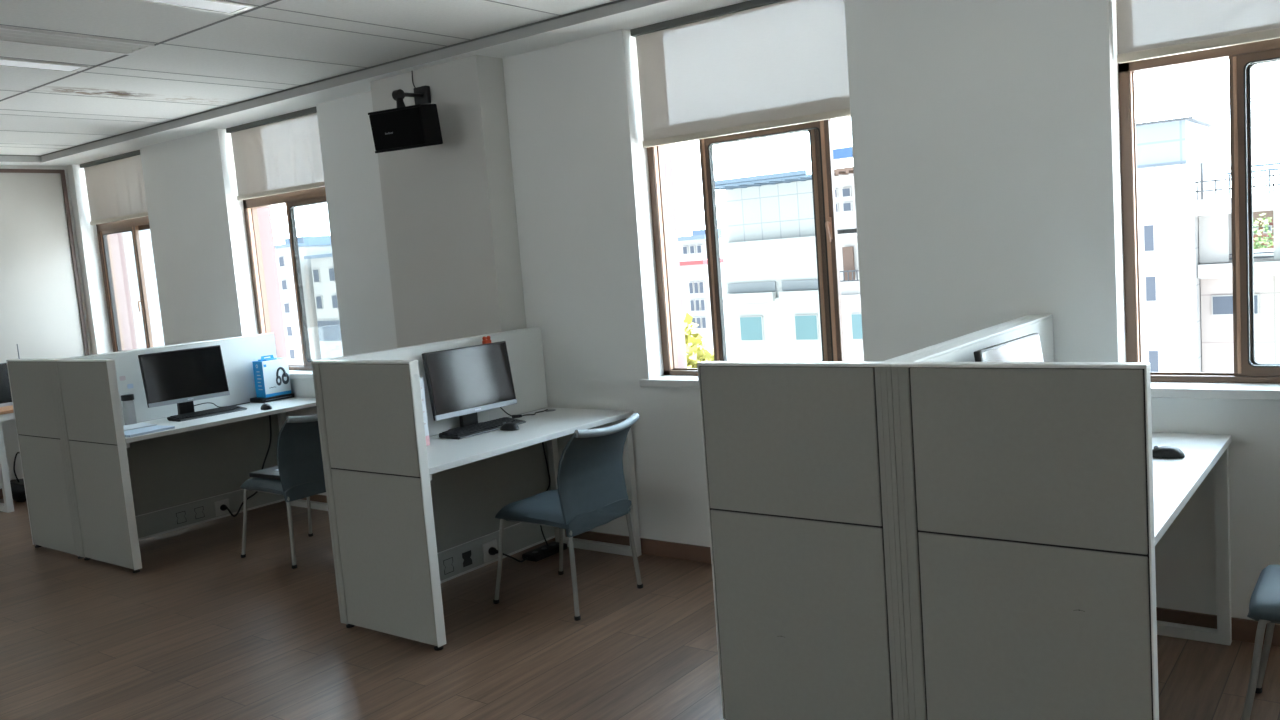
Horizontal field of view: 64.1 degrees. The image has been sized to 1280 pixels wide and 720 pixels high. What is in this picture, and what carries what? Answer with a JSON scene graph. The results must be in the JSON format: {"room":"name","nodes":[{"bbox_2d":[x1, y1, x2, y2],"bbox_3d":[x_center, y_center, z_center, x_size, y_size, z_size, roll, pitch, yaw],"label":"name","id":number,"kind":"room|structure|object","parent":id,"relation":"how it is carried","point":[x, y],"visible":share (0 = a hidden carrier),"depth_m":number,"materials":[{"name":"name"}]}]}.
{"room":"computer lab","nodes":[
{"label":"computer lab","id":0,"kind":"room"},
{"bbox_2d":[0,165,91,488],"bbox_3d":[-7.292,0.197,5.527,0.300,2.700,8.940,0,8,37],"label":"wall","id":1,"kind":"structure","parent":0,"point":[8,426],"depth_m":8.27,"materials":[{"name":"white paint"}]},
{"bbox_2d":[0,169,88,362],"bbox_3d":[-5.637,-0.528,7.437,0.028,1.740,2.990,0,8,37],"label":"board","id":2,"kind":"object","parent":1,"relation":"attached to","point":[41,305],"visible":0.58,"depth_m":8.37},
{"bbox_2d":[0,0,615,154],"bbox_3d":[-1.630,-1.250,0.992,14.800,0.252,8.940,0,8,37],"label":"ceiling","id":3,"kind":"structure","parent":0,"point":[199,61],"depth_m":5.05,"materials":[{"name":"grey tile"}]},
{"bbox_2d":[0,57,87,72],"bbox_3d":[-3.198,-1.391,4.690,0.170,0.008,1.220,0,8,37],"label":"recessed light","id":4,"kind":"object","parent":3,"relation":"in","point":[4,62],"visible":1,"depth_m":5.02,"materials":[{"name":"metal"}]},
{"bbox_2d":[0,60,80,70],"bbox_3d":[-3.198,-1.393,4.690,0.132,0.004,1.184,0,8,37],"label":"diffuser","id":5,"kind":"object","parent":4,"relation":"attached to","point":[24,64],"depth_m":5.01,"materials":[{"name":"white plastic"}]},
{"bbox_2d":[0,25,154,54],"bbox_3d":[-2.736,-1.386,4.340,0.240,0.016,1.260,0,8,37],"label":"recessed light","id":6,"kind":"object","parent":3,"relation":"in","point":[10,34],"visible":1,"depth_m":4.56,"materials":[{"name":"metal"}]},
{"bbox_2d":[131,0,253,14],"bbox_3d":[-2.035,-1.389,3.808,0.170,0.008,1.220,0,8,37],"label":"recessed light","id":7,"kind":"object","parent":3,"relation":"in","point":[214,6],"visible":1,"depth_m":4.17,"materials":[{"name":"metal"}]},
{"bbox_2d":[148,0,243,12],"bbox_3d":[-2.035,-1.391,3.808,0.132,0.004,1.184,0,8,37],"label":"diffuser","id":8,"kind":"object","parent":7,"relation":"attached to","point":[214,6],"depth_m":4.16,"materials":[{"name":"white plastic"}]},
{"bbox_2d":[109,145,686,367],"bbox_3d":[1.125,-0.314,4.627,14.800,2.800,0.140,0,8,37],"label":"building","id":9,"kind":"structure","parent":0,"point":[264,213],"depth_m":7.49,"materials":[{"name":"white"}]},
{"bbox_2d":[370,55,525,347],"bbox_3d":[-1.037,-0.321,5.801,0.865,2.700,0.205,0,8,37],"label":"pillar","id":10,"kind":"structure","parent":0,"point":[449,207],"depth_m":5.57,"materials":[{"name":"grey paint"}]},
{"bbox_2d":[392,85,430,107],"bbox_3d":[-1.228,-1.395,5.456,0.102,0.157,0.328,-2,6,19],"label":"bracket","id":11,"kind":"object","parent":10,"relation":"attached to","point":[421,95],"visible":0.91,"depth_m":5.54,"materials":[{"name":"black metal"}]},
{"bbox_2d":[368,104,442,152],"bbox_3d":[-1.216,-1.201,5.306,0.329,0.224,0.181,-1,7,26],"label":"loudspeaker","id":12,"kind":"object","parent":11,"relation":"attached to","point":[414,126],"visible":1,"depth_m":5.23,"materials":[{"name":"black plastic"}]},
{"bbox_2d":[369,107,424,150],"bbox_3d":[-1.248,-1.183,5.243,0.319,0.181,0.032,-1,7,26],"label":"grille","id":13,"kind":"object","parent":12,"relation":"attached to","point":[401,128],"depth_m":5.23,"materials":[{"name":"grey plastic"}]},
{"bbox_2d":[0,499,1279,719],"bbox_3d":[-1.405,1.624,1.297,14.800,0.150,8.940,0,8,37],"label":"floor","id":14,"kind":"structure","parent":0,"point":[203,630],"depth_m":4.34,"materials":[{"name":"brown wood"}]},
{"bbox_2d":[0,405,14,512],"bbox_3d":[-4.710,0.706,8.058,0.640,0.758,1.060,0,8,37],"label":"office desk","id":15,"kind":"object","parent":14,"relation":"on","point":[6,412],"visible":0.08,"depth_m":7.59,"materials":[{"name":"white laminate"}]},
{"bbox_2d":[0,363,12,406],"bbox_3d":[-4.965,0.218,7.627,0.108,0.339,0.508,0,8,37],"label":"monitor","id":16,"kind":"object","parent":15,"relation":"on","point":[5,392],"visible":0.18,"depth_m":7.75,"materials":[{"name":"black plastic"}]},
{"bbox_2d":[10,452,25,501],"bbox_3d":[-4.849,0.910,8.008,0.280,0.386,0.220,0,8,37],"label":"bag","id":17,"kind":"object","parent":14,"relation":"on","point":[17,485],"visible":0.47,"depth_m":7.92,"materials":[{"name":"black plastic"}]},
{"bbox_2d":[6,333,277,558],"bbox_3d":[-3.208,0.501,6.786,0.648,1.200,1.432,0,8,37],"label":"workstation","id":18,"kind":"object","parent":14,"relation":"on","point":[33,386],"visible":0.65,"depth_m":6.21,"materials":[{"name":"grey laminate"}]},
{"bbox_2d":[53,333,327,572],"bbox_3d":[-2.692,0.502,6.395,0.648,1.200,1.432,0,8,37],"label":"workstation","id":19,"kind":"object","parent":14,"relation":"on","point":[126,491],"visible":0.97,"depth_m":6.35,"materials":[{"name":"white laminate"}]},
{"bbox_2d":[121,394,136,424],"bbox_3d":[-3.084,0.304,6.170,0.072,0.190,0.072,0,8,37],"label":"bottle","id":20,"kind":"object","parent":19,"relation":"on","point":[129,413],"visible":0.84,"depth_m":6.14,"materials":[{"name":"plastic"}]},
{"bbox_2d":[124,425,174,436],"bbox_3d":[-2.946,0.408,5.930,0.420,0.012,0.270,0,7,34],"label":"paper stack","id":21,"kind":"object","parent":19,"relation":"on","point":[146,430],"visible":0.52,"depth_m":5.85,"materials":[{"name":"white paper"}]},
{"bbox_2d":[123,422,156,430],"bbox_3d":[-3.007,0.396,6.000,0.210,0.005,0.250,1,8,44],"label":"paper stack","id":22,"kind":"object","parent":21,"relation":"on","point":[137,425],"visible":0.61,"depth_m":6.01,"materials":[{"name":"white paper"}]},
{"bbox_2d":[138,345,229,419],"bbox_3d":[-2.846,0.146,6.383,0.124,0.423,0.508,1,8,42],"label":"monitor","id":23,"kind":"object","parent":19,"relation":"on","point":[182,377],"visible":0.91,"depth_m":6.35,"materials":[{"name":"black plastic"}]},
{"bbox_2d":[168,405,246,421],"bbox_3d":[-2.706,0.331,6.406,0.146,0.028,0.450,1,8,39],"label":"keyboard","id":24,"kind":"object","parent":19,"relation":"on","point":[227,409],"visible":1,"depth_m":6.37,"materials":[{"name":"black plastic"}]},
{"bbox_2d":[194,402,249,406],"bbox_3d":[-2.716,0.285,6.660,0.067,0.063,0.449,-1,7,30],"label":"cable","id":25,"kind":"object","parent":19,"relation":"on","point":[207,402],"visible":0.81,"depth_m":6.58,"materials":[{"name":"black plastic"}]},
{"bbox_2d":[214,499,229,516],"bbox_3d":[-2.760,0.975,6.753,0.009,0.098,0.100,0,8,37],"label":"power socket","id":26,"kind":"object","parent":19,"relation":"attached to","point":[218,512],"depth_m":6.74,"materials":[{"name":"white plastic"}]},
{"bbox_2d":[220,415,271,516],"bbox_3d":[-2.629,0.673,6.840,0.091,0.686,0.416,0,8,37],"label":"power cable","id":27,"kind":"object","parent":19,"relation":"attached to","point":[223,507],"visible":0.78,"depth_m":6.86,"materials":[{"name":"black plastic"}]},
{"bbox_2d":[261,403,271,409],"bbox_3d":[-2.370,0.292,6.474,0.062,0.036,0.112,-9,7,-35],"label":"computer mouse","id":28,"kind":"object","parent":19,"relation":"on","point":[264,406],"visible":1,"depth_m":6.44,"materials":[{"name":"black plastic"}]},
{"bbox_2d":[250,393,293,402],"bbox_3d":[-2.499,0.257,6.948,0.151,0.030,0.247,0,8,37],"label":"case","id":29,"kind":"object","parent":19,"relation":"on","point":[291,395],"visible":0.87,"depth_m":6.88,"materials":[{"name":"plastic"}]},
{"bbox_2d":[252,355,291,397],"bbox_3d":[-2.498,0.103,6.938,0.121,0.276,0.197,0,8,37],"label":"box","id":30,"kind":"object","parent":29,"relation":"on","point":[271,375],"visible":1,"depth_m":6.89,"materials":[{"name":"cardboard"}]},
{"bbox_2d":[276,367,288,385],"bbox_3d":[-2.430,0.107,6.940,0.015,0.125,0.101,0,8,37],"label":"picture","id":31,"kind":"object","parent":30,"relation":"attached to","point":[282,373],"depth_m":6.94},
{"bbox_2d":[240,415,325,568],"bbox_3d":[-1.934,0.687,5.816,0.625,0.838,0.482,0,8,37],"label":"office chair","id":32,"kind":"object","parent":14,"relation":"on","point":[299,454],"visible":0.69,"depth_m":5.61,"materials":[{"name":"blue fabric"}]},
{"bbox_2d":[249,466,279,479],"bbox_3d":[-2.008,0.631,5.840,0.315,0.028,0.300,0,7,34],"label":"folder","id":33,"kind":"object","parent":32,"relation":"on","point":[272,472],"visible":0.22,"depth_m":5.76,"materials":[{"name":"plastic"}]},
{"bbox_2d":[311,327,641,650],"bbox_3d":[-0.700,0.507,4.884,0.648,1.200,1.432,0,8,37],"label":"workstation","id":34,"kind":"object","parent":14,"relation":"on","point":[408,517],"visible":0.94,"depth_m":4.46,"materials":[{"name":"white laminate"}]},
{"bbox_2d":[420,377,429,445],"bbox_3d":[-1.041,0.240,4.685,0.111,0.315,0.071,0,8,37],"label":"file box","id":35,"kind":"object","parent":34,"relation":"on","point":[421,378],"visible":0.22,"depth_m":4.67,"materials":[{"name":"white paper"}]},
{"bbox_2d":[422,341,516,430],"bbox_3d":[-0.847,0.138,5.044,0.122,0.410,0.508,1,8,42],"label":"monitor","id":36,"kind":"object","parent":34,"relation":"on","point":[463,382],"visible":0.88,"depth_m":5.00,"materials":[{"name":"black plastic"}]},
{"bbox_2d":[482,336,490,343],"bbox_3d":[-0.772,-0.099,5.142,0.028,0.040,0.050,0,8,37],"label":"clip","id":37,"kind":"object","parent":36,"relation":"attached to","point":[488,340],"visible":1,"depth_m":5.13,"materials":[{"name":"red plastic"}]},
{"bbox_2d":[439,417,525,439],"bbox_3d":[-0.764,0.330,4.996,0.146,0.028,0.450,0,8,39],"label":"keyboard","id":38,"kind":"object","parent":34,"relation":"on","point":[492,425],"visible":0.99,"depth_m":4.93,"materials":[{"name":"black plastic"}]},
{"bbox_2d":[482,539,497,562],"bbox_3d":[-0.768,0.980,5.242,0.009,0.098,0.100,0,8,37],"label":"power socket","id":39,"kind":"object","parent":34,"relation":"attached to","point":[486,543],"depth_m":5.23,"materials":[{"name":"white plastic"}]},
{"bbox_2d":[488,547,527,561],"bbox_3d":[-0.671,1.002,5.267,0.218,0.109,0.061,-8,7,-29],"label":"power cable","id":40,"kind":"object","parent":34,"relation":"attached to","point":[492,550],"visible":0.95,"depth_m":5.22,"materials":[{"name":"black plastic"}]},
{"bbox_2d":[500,422,518,430],"bbox_3d":[-0.633,0.319,4.946,0.112,0.036,0.062,0,8,37],"label":"computer mouse","id":41,"kind":"object","parent":34,"relation":"on","point":[510,426],"visible":1,"depth_m":4.92,"materials":[{"name":"black plastic"}]},
{"bbox_2d":[500,407,547,417],"bbox_3d":[-0.597,0.243,5.338,0.061,0.097,0.345,1,8,43],"label":"cable","id":42,"kind":"object","parent":34,"relation":"on","point":[513,416],"visible":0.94,"depth_m":5.28,"materials":[{"name":"black plastic"}]},
{"bbox_2d":[540,442,550,545],"bbox_3d":[-0.512,0.655,5.456,0.087,0.687,0.022,-9,8,-37],"label":"hanging cable","id":43,"kind":"object","parent":34,"relation":"hanging from","point":[542,442],"visible":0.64,"depth_m":5.46,"materials":[{"name":"black plastic"}]},
{"bbox_2d":[522,542,566,561],"bbox_3d":[-0.506,1.019,5.447,0.105,0.036,0.250,0,8,37],"label":"power strip","id":44,"kind":"object","parent":14,"relation":"on","point":[542,552],"visible":0.98,"depth_m":5.40,"materials":[{"name":"black plastic"}]},
{"bbox_2d":[493,413,642,620],"bbox_3d":[-0.324,0.681,4.686,0.625,0.838,0.482,0,8,37],"label":"office chair","id":45,"kind":"object","parent":14,"relation":"on","point":[591,492],"visible":1,"depth_m":4.54,"materials":[{"name":"blue fabric"}]},
{"bbox_2d":[697,315,1037,719],"bbox_3d":[0.913,0.511,3.661,0.648,1.200,1.432,0,8,37],"label":"workstation","id":46,"kind":"object","parent":14,"relation":"on","point":[800,456],"visible":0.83,"depth_m":3.08,"materials":[{"name":"grey laminate"}]},
{"bbox_2d":[891,314,1231,719],"bbox_3d":[1.429,0.512,3.270,0.648,1.200,1.432,0,8,37],"label":"workstation","id":47,"kind":"object","parent":14,"relation":"on","point":[1035,503],"visible":1,"depth_m":2.70,"materials":[{"name":"white laminate"}]},
{"bbox_2d":[974,333,1043,361],"bbox_3d":[1.198,0.152,3.316,0.122,0.429,0.508,1,8,41],"label":"monitor","id":48,"kind":"object","parent":47,"relation":"on","point":[1027,348],"visible":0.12,"depth_m":3.30,"materials":[{"name":"black plastic"}]},
{"bbox_2d":[1152,446,1184,458],"bbox_3d":[1.735,0.301,3.373,0.112,0.036,0.062,-1,7,29],"label":"computer mouse","id":49,"kind":"object","parent":47,"relation":"on","point":[1170,452],"visible":0.91,"depth_m":3.35,"materials":[{"name":"black plastic"}]},
{"bbox_2d":[1241,564,1279,719],"bbox_3d":[2.060,0.686,2.893,0.625,0.838,0.482,0,8,37],"label":"office chair","id":50,"kind":"object","parent":14,"relation":"on","point":[1264,606],"visible":1,"depth_m":2.91,"materials":[{"name":"blue fabric"}]},
{"bbox_2d":[67,0,1279,619],"bbox_3d":[1.018,-0.341,4.486,14.800,2.700,0.205,0,8,37],"label":"wall","id":51,"kind":"structure","parent":0,"point":[985,133],"depth_m":4.30,"materials":[{"name":"white paint"}]},
{"bbox_2d":[80,150,147,224],"bbox_3d":[-4.208,-1.393,8.245,1.079,0.525,0.062,0,8,37],"label":"roller blind","id":52,"kind":"object","parent":51,"relation":"attached to","point":[115,186],"visible":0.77,"depth_m":8.25,"materials":[{"name":"beige fabric"}]},
{"bbox_2d":[96,216,153,351],"bbox_3d":[-4.154,-0.791,8.322,1.210,1.815,0.235,0,8,37],"label":"window","id":53,"kind":"structure","parent":51,"relation":"in","point":[134,225],"depth_m":8.59,"materials":[{"name":"brown metal"}]},
{"bbox_2d":[226,107,324,199],"bbox_3d":[-2.439,-1.390,6.904,1.099,0.522,0.062,0,8,37],"label":"roller blind","id":54,"kind":"object","parent":51,"relation":"attached to","point":[280,154],"visible":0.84,"depth_m":6.90,"materials":[{"name":"beige fabric"}]},
{"bbox_2d":[243,186,326,378],"bbox_3d":[-2.385,-0.787,6.981,1.230,1.815,0.235,0,8,37],"label":"window","id":55,"kind":"structure","parent":51,"relation":"in","point":[313,196],"depth_m":7.12,"materials":[{"name":"brown metal"}]},
{"bbox_2d":[0,0,748,165],"bbox_3d":[-1.601,-1.103,1.029,14.200,0.055,8.395,0,8,37],"label":"trim","id":56,"kind":"structure","parent":51,"relation":"attached to","point":[627,14],"depth_m":5.67,"materials":[{"name":"white paint"}]},
{"bbox_2d":[630,0,850,147],"bbox_3d":[0.448,-1.349,4.720,1.149,0.591,0.062,0,8,37],"label":"roller blind","id":57,"kind":"object","parent":51,"relation":"attached to","point":[751,65],"visible":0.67,"depth_m":4.69,"materials":[{"name":"white fabric"}]},
{"bbox_2d":[639,116,850,387],"bbox_3d":[0.501,-0.780,4.792,1.265,1.815,0.235,0,8,37],"label":"window","id":58,"kind":"structure","parent":51,"relation":"in","point":[820,132],"depth_m":4.96,"materials":[{"name":"brown metal"}]},
{"bbox_2d":[302,494,1279,646],"bbox_3d":[0.997,0.984,4.463,14.200,0.080,0.213,0,8,37],"label":"baseboard","id":59,"kind":"structure","parent":51,"relation":"attached to","point":[1245,630],"depth_m":5.08,"materials":[{"name":"brown wood"}]},
{"bbox_2d":[1116,0,1279,399],"bbox_3d":[2.252,-0.776,3.465,1.260,1.815,0.235,0,8,37],"label":"window","id":60,"kind":"structure","parent":51,"relation":"in","point":[1250,379],"depth_m":3.68,"materials":[{"name":"brown metal"}]},
{"bbox_2d":[1117,0,1279,63],"bbox_3d":[2.193,-1.364,3.394,1.156,0.552,0.062,0,8,37],"label":"roller blind","id":61,"kind":"object","parent":60,"relation":"attached to","point":[1147,29],"visible":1,"depth_m":3.61,"materials":[{"name":"white fabric"}]},
{"label":"outside","id":62,"kind":"structure","parent":0,"visible":0},
{"bbox_3d":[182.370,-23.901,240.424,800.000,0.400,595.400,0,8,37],"label":"ground","id":63,"kind":"structure","parent":62,"visible":0},
{"bbox_2d":[275,235,331,364],"bbox_3d":[-31.899,-3.071,106.876,6.000,19.637,12.600,0,8,37],"label":"apartment block","id":64,"kind":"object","parent":63,"relation":"on","point":[307,245],"visible":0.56,"depth_m":101.43,"materials":[{"name":"white concrete"}]},
{"bbox_2d":[304,253,342,358],"bbox_3d":[-23.266,-2.835,103.531,10.600,18.537,15.600,0,8,37],"label":"apartment block","id":65,"kind":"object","parent":63,"relation":"on","point":[322,266],"visible":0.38,"depth_m":99.42,"materials":[{"name":"white concrete"}]},
{"bbox_2d":[684,313,713,367],"bbox_3d":[1.644,5.837,25.035,2.124,14.030,1.699,-5,6,-8],"label":"tree","id":66,"kind":"object","parent":63,"relation":"on","point":[696,353],"visible":0.12,"depth_m":24.26,"materials":[{"name":"yellow plant"}]},
{"bbox_2d":[678,228,722,260],"bbox_3d":[9.024,-5.801,113.170,5.400,17.384,12.900,0,8,37],"label":"block","id":67,"kind":"object","parent":63,"relation":"on","point":[693,247],"visible":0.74,"depth_m":107.76,"materials":[{"name":"white concrete"}]},
{"bbox_2d":[679,257,729,360],"bbox_3d":[6.420,-0.235,75.742,2.700,14.637,8.600,0,8,37],"label":"block","id":68,"kind":"object","parent":63,"relation":"on","point":[694,273],"visible":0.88,"depth_m":72.15,"materials":[{"name":"white concrete"}]},
{"bbox_2d":[715,146,863,360],"bbox_3d":[12.588,-1.242,55.386,10.275,19.968,17.100,0,8,37],"label":"building","id":69,"kind":"structure","parent":63,"relation":"on","point":[768,243],"depth_m":50.78,"materials":[{"name":"white concrete"}]},
{"bbox_2d":[1136,116,1222,371],"bbox_3d":[23.096,-0.406,44.061,2.760,19.068,7.612,0,8,37],"label":"tower building","id":70,"kind":"structure","parent":63,"relation":"on","point":[1170,153],"depth_m":40.53,"materials":[{"name":"white concrete"}]},
{"bbox_2d":[1194,162,1279,372],"bbox_3d":[28.639,0.204,42.782,7.560,17.268,12.150,0,8,37],"label":"building","id":71,"kind":"structure","parent":63,"relation":"on","point":[1215,224],"depth_m":39.82,"materials":[{"name":"white concrete"}]},
{"bbox_2d":[1253,213,1273,249],"bbox_3d":[34.356,-0.645,57.381,3.378,14.998,3.289,0,8,37],"label":"tree","id":72,"kind":"object","parent":63,"relation":"on","point":[1262,246],"visible":0.13,"depth_m":56.20,"materials":[{"name":"green plant"}]},
{"bbox_2d":[1253,210,1273,248],"bbox_3d":[43.291,-2.980,70.850,5.460,15.399,7.020,0,8,37],"label":"brick house","id":73,"kind":"structure","parent":63,"relation":"on","point":[1256,214],"depth_m":67.40,"materials":[{"name":"brown brick"}]},
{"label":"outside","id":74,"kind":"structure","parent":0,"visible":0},
{"bbox_3d":[4.370,1.834,9.079,28.000,0.300,9.900,0,8,37],"label":"roof","id":75,"kind":"structure","parent":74,"visible":0},
{"bbox_2d":[123,229,164,348],"bbox_3d":[-4.385,-0.384,9.335,0.430,5.400,0.709,0,8,37],"label":"wall","id":76,"kind":"structure","parent":75,"relation":"on","point":[144,235],"depth_m":9.01,"materials":[{"name":"white paint"}]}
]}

